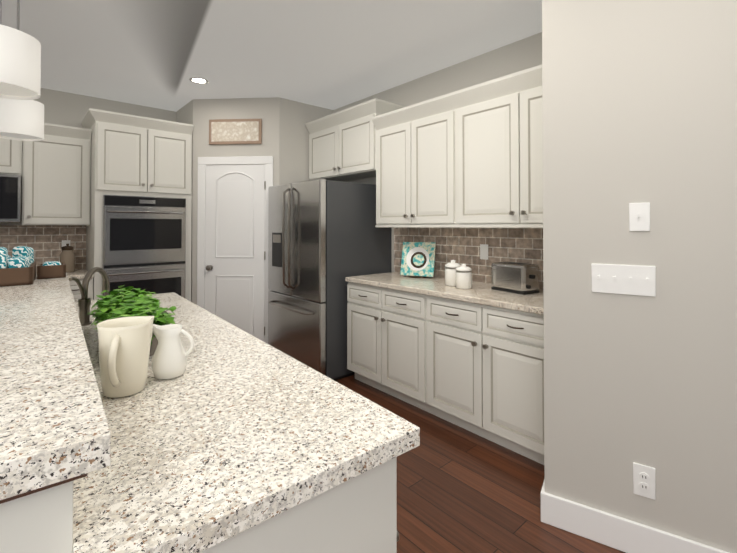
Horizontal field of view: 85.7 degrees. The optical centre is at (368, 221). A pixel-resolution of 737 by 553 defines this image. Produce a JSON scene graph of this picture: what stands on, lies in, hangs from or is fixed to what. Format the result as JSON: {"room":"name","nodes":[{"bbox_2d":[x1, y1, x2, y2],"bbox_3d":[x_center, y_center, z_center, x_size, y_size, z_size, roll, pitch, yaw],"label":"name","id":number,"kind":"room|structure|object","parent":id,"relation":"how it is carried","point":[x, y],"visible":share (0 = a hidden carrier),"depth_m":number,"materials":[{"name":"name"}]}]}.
{"room":"kitchen","nodes":[
{"label":"kitchen","id":0,"kind":"room"},
{"bbox_2d":[0,88,175,270],"bbox_3d":[-4.135,0.031,3.296,4.690,2.750,0.152,1,-1,-41],"label":"wall","id":1,"kind":"structure","parent":0,"point":[44,242],"depth_m":4.07,"materials":[{"name":"grey paint"}]},
{"bbox_2d":[0,123,91,224],"bbox_3d":[-3.345,-0.440,3.646,1.278,0.950,0.385,1,-1,-41],"label":"upper cabinet","id":2,"kind":"object","parent":1,"relation":"attached to","point":[53,168],"visible":0.81,"depth_m":3.76,"materials":[{"name":"white paint"}]},
{"bbox_2d":[0,174,20,222],"bbox_3d":[-3.533,-0.205,3.462,0.755,0.425,0.412,1,-1,-41],"label":"microwave","id":3,"kind":"object","parent":2,"relation":"attached to","point":[10,198],"visible":1,"depth_m":3.51,"materials":[{"name":"silver metal"}]},
{"bbox_2d":[61,240,69,251],"bbox_3d":[-3.109,0.256,4.082,0.072,0.120,0.006,1,-1,-41],"label":"electrical outlet","id":4,"kind":"object","parent":1,"relation":"attached to","point":[64,242],"visible":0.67,"depth_m":4.08,"materials":[{"name":"white plastic"}]},
{"bbox_2d":[176,97,332,304],"bbox_3d":[-1.367,0.051,4.854,1.530,2.750,1.440,1,-1,-41],"label":"wall","id":5,"kind":"structure","parent":0,"point":[285,138],"depth_m":4.32,"materials":[{"name":"grey paint"}]},
{"bbox_2d":[197,156,272,343],"bbox_3d":[-1.438,0.361,4.273,0.596,2.115,0.596,1,-1,-41],"label":"door","id":6,"kind":"structure","parent":5,"relation":"attached to","point":[232,244],"depth_m":4.27,"materials":[{"name":"white wood"}]},
{"bbox_2d":[209,119,261,144],"bbox_3d":[-1.439,-0.967,4.288,0.580,0.270,0.022,0,-1,4],"label":"sign","id":7,"kind":"object","parent":5,"relation":"attached to","point":[234,131],"visible":0.98,"depth_m":4.28,"materials":[{"name":"beige"}]},
{"bbox_2d":[2,0,541,111],"bbox_3d":[-1.050,-1.403,1.076,6.400,0.060,7.900,1,-1,-41],"label":"ceiling","id":8,"kind":"structure","parent":0,"point":[326,54],"depth_m":3.01,"materials":[{"name":"paint"}]},
{"bbox_2d":[0,0,40,99],"bbox_3d":[-1.297,-0.915,1.399,0.226,0.908,0.226,1,-1,-41],"label":"pendant light","id":9,"kind":"object","parent":8,"relation":"hanging from","point":[20,65],"visible":1,"depth_m":1.37,"materials":[{"name":"white fabric"}]},
{"bbox_2d":[0,0,43,140],"bbox_3d":[-1.884,-0.905,2.134,0.226,0.908,0.226,1,-1,-41],"label":"pendant light","id":10,"kind":"object","parent":8,"relation":"hanging from","point":[21,120],"visible":0.88,"depth_m":2.08,"materials":[{"name":"white fabric"}]},
{"bbox_2d":[189,77,208,83],"bbox_3d":[-1.609,-1.336,3.772,0.170,0.004,0.170,1,-1,-41],"label":"recessed light","id":11,"kind":"object","parent":8,"relation":"in","point":[198,80],"visible":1,"depth_m":3.77,"materials":[{"name":"white"}]},
{"bbox_2d":[333,32,542,289],"bbox_3d":[0.603,0.035,3.642,0.152,2.750,2.975,1,-1,-41],"label":"wall","id":12,"kind":"structure","parent":0,"point":[460,245],"depth_m":3.25,"materials":[{"name":"brown brick"}]},
{"bbox_2d":[305,98,405,181],"bbox_3d":[-0.175,-0.783,4.146,0.390,0.640,1.179,1,-1,-41],"label":"upper cabinet","id":13,"kind":"object","parent":12,"relation":"attached to","point":[342,145],"visible":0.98,"depth_m":3.98,"materials":[{"name":"white paint"}]},
{"bbox_2d":[372,93,451,226],"bbox_3d":[0.484,-0.458,3.416,0.350,0.980,0.890,1,-1,-41],"label":"upper cabinet","id":14,"kind":"object","parent":12,"relation":"attached to","point":[414,142],"depth_m":3.26,"materials":[{"name":"white paint"}]},
{"bbox_2d":[480,244,487,259],"bbox_3d":[0.918,0.244,3.155,0.008,0.120,0.072,1,-1,-41],"label":"outlet","id":15,"kind":"object","parent":12,"relation":"attached to","point":[484,251],"visible":1,"depth_m":3.15,"materials":[{"name":"white plastic"}]},
{"bbox_2d":[452,73,515,227],"bbox_3d":[0.944,-0.465,2.888,0.350,0.980,0.510,1,-1,-41],"label":"upper cabinet","id":16,"kind":"object","parent":12,"relation":"attached to","point":[471,156],"depth_m":2.77,"materials":[{"name":"white paint"}]},
{"bbox_2d":[516,64,542,227],"bbox_3d":[1.227,-0.469,2.564,0.350,0.980,0.350,1,-1,-41],"label":"upper cabinet","id":17,"kind":"object","parent":12,"relation":"attached to","point":[529,119],"depth_m":2.53,"materials":[{"name":"white paint"}]},
{"bbox_2d":[335,374,624,552],"bbox_3d":[-1.050,1.407,1.040,6.400,0.060,7.900,1,-1,-41],"label":"floor","id":18,"kind":"structure","parent":0,"point":[461,490],"depth_m":2.01,"materials":[{"name":"brown wood"}]},
{"bbox_2d":[69,277,93,301],"bbox_3d":[-2.980,0.975,3.791,0.512,0.874,0.620,1,-1,-41],"label":"base cabinet","id":19,"kind":"object","parent":18,"relation":"on","point":[76,293],"depth_m":3.66,"materials":[{"name":"white paint"}]},
{"bbox_2d":[36,269,93,280],"bbox_3d":[-2.975,0.516,3.791,0.512,0.040,0.635,1,-1,-41],"label":"countertop","id":20,"kind":"structure","parent":19,"relation":"on","point":[79,274],"depth_m":3.71,"materials":[{"name":"beige stone"}]},
{"bbox_2d":[60,244,74,272],"bbox_3d":[-2.927,0.356,3.862,0.120,0.278,0.120,1,-1,-41],"label":"jar","id":21,"kind":"object","parent":20,"relation":"on","point":[67,255],"visible":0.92,"depth_m":3.83,"materials":[{"name":"brown ceramic"}]},
{"bbox_2d":[81,108,193,300],"bbox_3d":[-2.443,0.187,4.204,0.927,2.460,0.717,1,-1,-41],"label":"tall cabinet","id":22,"kind":"object","parent":18,"relation":"on","point":[139,231],"visible":0.69,"depth_m":3.97,"materials":[{"name":"white paint"}]},
{"bbox_2d":[0,292,411,552],"bbox_3d":[-0.964,0.869,1.609,0.885,1.031,2.464,1,-1,-41],"label":"kitchen island","id":23,"kind":"object","parent":18,"relation":"on","point":[233,439],"depth_m":0.78,"materials":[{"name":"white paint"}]},
{"bbox_2d":[0,272,199,491],"bbox_3d":[-1.321,0.334,1.365,0.616,0.057,2.490,1,-1,-41],"label":"island countertop","id":24,"kind":"structure","parent":23,"relation":"on","point":[56,415],"depth_m":0.83,"materials":[{"name":"white stone"}]},
{"bbox_2d":[0,246,35,286],"bbox_3d":[-1.940,0.220,2.044,0.362,0.185,0.495,1,-1,-41],"label":"crate","id":25,"kind":"object","parent":24,"relation":"on","point":[18,268],"visible":1,"depth_m":1.94,"materials":[{"name":"brown wood"}]},
{"bbox_2d":[37,261,65,278],"bbox_3d":[-1.799,0.273,2.256,0.132,0.085,0.166,1,-1,-41],"label":"box","id":26,"kind":"object","parent":24,"relation":"on","point":[51,269],"visible":1,"depth_m":2.20,"materials":[{"name":"brown wood"}]},
{"bbox_2d":[69,267,109,325],"bbox_3d":[-1.290,0.343,1.843,0.182,0.252,0.249,1,-1,-41],"label":"faucet","id":27,"kind":"object","parent":24,"relation":"on","point":[84,302],"visible":0.92,"depth_m":1.80,"materials":[{"name":"grey metal"}]},
{"bbox_2d":[96,316,153,397],"bbox_3d":[-0.645,0.365,1.069,0.142,0.187,0.154,1,-1,-41],"label":"pitcher","id":28,"kind":"object","parent":24,"relation":"on","point":[124,347],"visible":1,"depth_m":1.03,"materials":[{"name":"beige ceramic"}]},
{"bbox_2d":[86,285,176,355],"bbox_3d":[-0.986,0.381,1.622,0.274,0.170,0.935,1,-1,-41],"label":"herb plant","id":29,"kind":"object","parent":24,"relation":"on","point":[115,303],"visible":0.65,"depth_m":1.49,"materials":[{"name":"green plant"}]},
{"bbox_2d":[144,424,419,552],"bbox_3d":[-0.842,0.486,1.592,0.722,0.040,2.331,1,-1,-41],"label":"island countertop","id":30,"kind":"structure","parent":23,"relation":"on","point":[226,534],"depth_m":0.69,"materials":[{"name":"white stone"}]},
{"bbox_2d":[152,324,193,378],"bbox_3d":[-0.589,0.381,1.191,0.107,0.158,0.095,1,-1,-41],"label":"creamer","id":31,"kind":"object","parent":30,"relation":"on","point":[169,358],"visible":1,"depth_m":1.16,"materials":[{"name":"white ceramic"}]},
{"bbox_2d":[268,179,390,380],"bbox_3d":[-0.434,0.527,4.013,0.924,1.775,0.955,1,-1,-41],"label":"fridge","id":32,"kind":"object","parent":18,"relation":"on","point":[326,237],"visible":0.9,"depth_m":3.61,"materials":[{"name":"silver metal"}]},
{"bbox_2d":[347,284,420,408],"bbox_3d":[0.338,0.969,3.360,0.620,0.874,0.915,1,-1,-41],"label":"base cabinet","id":33,"kind":"object","parent":18,"relation":"on","point":[384,325],"depth_m":3.13,"materials":[{"name":"white paint"}]},
{"bbox_2d":[421,296,543,464],"bbox_3d":[0.939,0.960,2.670,0.620,0.874,0.915,1,-1,-41],"label":"base cabinet","id":34,"kind":"object","parent":18,"relation":"on","point":[471,359],"depth_m":2.45,"materials":[{"name":"white paint"}]},
{"bbox_2d":[345,272,543,315],"bbox_3d":[0.633,0.506,3.016,0.635,0.040,1.830,1,-1,-41],"label":"countertop","id":35,"kind":"structure","parent":34,"relation":"on","point":[480,292],"depth_m":2.75,"materials":[{"name":"beige stone"}]},
{"bbox_2d":[400,242,435,277],"bbox_3d":[0.433,0.337,3.476,0.300,0.305,0.110,0,-1,25],"label":"decorative plaque","id":36,"kind":"object","parent":35,"relation":"on","point":[418,260],"visible":1,"depth_m":3.46,"materials":[{"name":"teal ceramic"}]},
{"bbox_2d":[445,260,455,285],"bbox_3d":[0.640,0.388,3.003,0.124,0.191,0.124,0,-1,4],"label":"canister","id":37,"kind":"object","parent":35,"relation":"on","point":[449,266],"depth_m":2.96,"materials":[{"name":"white ceramic"}]},
{"bbox_2d":[453,261,471,288],"bbox_3d":[0.687,0.394,2.865,0.114,0.176,0.114,0,-1,4],"label":"canister","id":38,"kind":"object","parent":35,"relation":"on","point":[458,275],"depth_m":2.83,"materials":[{"name":"white ceramic"}]},
{"bbox_2d":[491,262,538,294],"bbox_3d":[1.012,0.384,2.734,0.170,0.192,0.295,0,-1,-31],"label":"toaster","id":39,"kind":"object","parent":35,"relation":"on","point":[518,278],"visible":1,"depth_m":2.65,"materials":[{"name":"silver metal"}]},
{"bbox_2d":[542,0,736,552],"bbox_3d":[2.277,0.001,1.006,1.090,2.750,3.200,1,-1,-41],"label":"wall","id":40,"kind":"structure","parent":0,"point":[639,101],"depth_m":1.65,"materials":[{"name":"grey paint"}]},
{"bbox_2d":[591,264,655,296],"bbox_3d":[1.074,0.247,1.680,0.229,0.125,0.016,0,-1,32],"label":"switch","id":41,"kind":"object","parent":40,"relation":"attached to","point":[638,280],"visible":1,"depth_m":1.68,"materials":[{"name":"white plastic"}]},
{"bbox_2d":[540,479,729,552],"bbox_3d":[2.171,1.309,1.001,0.982,0.135,3.276,1,-1,-41],"label":"baseboard","id":42,"kind":"structure","parent":40,"relation":"attached to","point":[625,535],"depth_m":1.69,"materials":[{"name":"white wood"}]},
{"bbox_2d":[629,203,649,230],"bbox_3d":[1.129,-0.018,1.655,0.027,0.118,0.069,1,-1,-41],"label":"light switch","id":43,"kind":"object","parent":40,"relation":"attached to","point":[639,216],"visible":1,"depth_m":1.65,"materials":[{"name":"white plastic"}]},
{"bbox_2d":[633,462,655,499],"bbox_3d":[1.135,1.070,1.635,0.076,0.128,0.011,0,-1,32],"label":"outlet","id":44,"kind":"object","parent":40,"relation":"attached to","point":[644,481],"visible":1,"depth_m":1.63,"materials":[{"name":"white plastic"}]}
]}

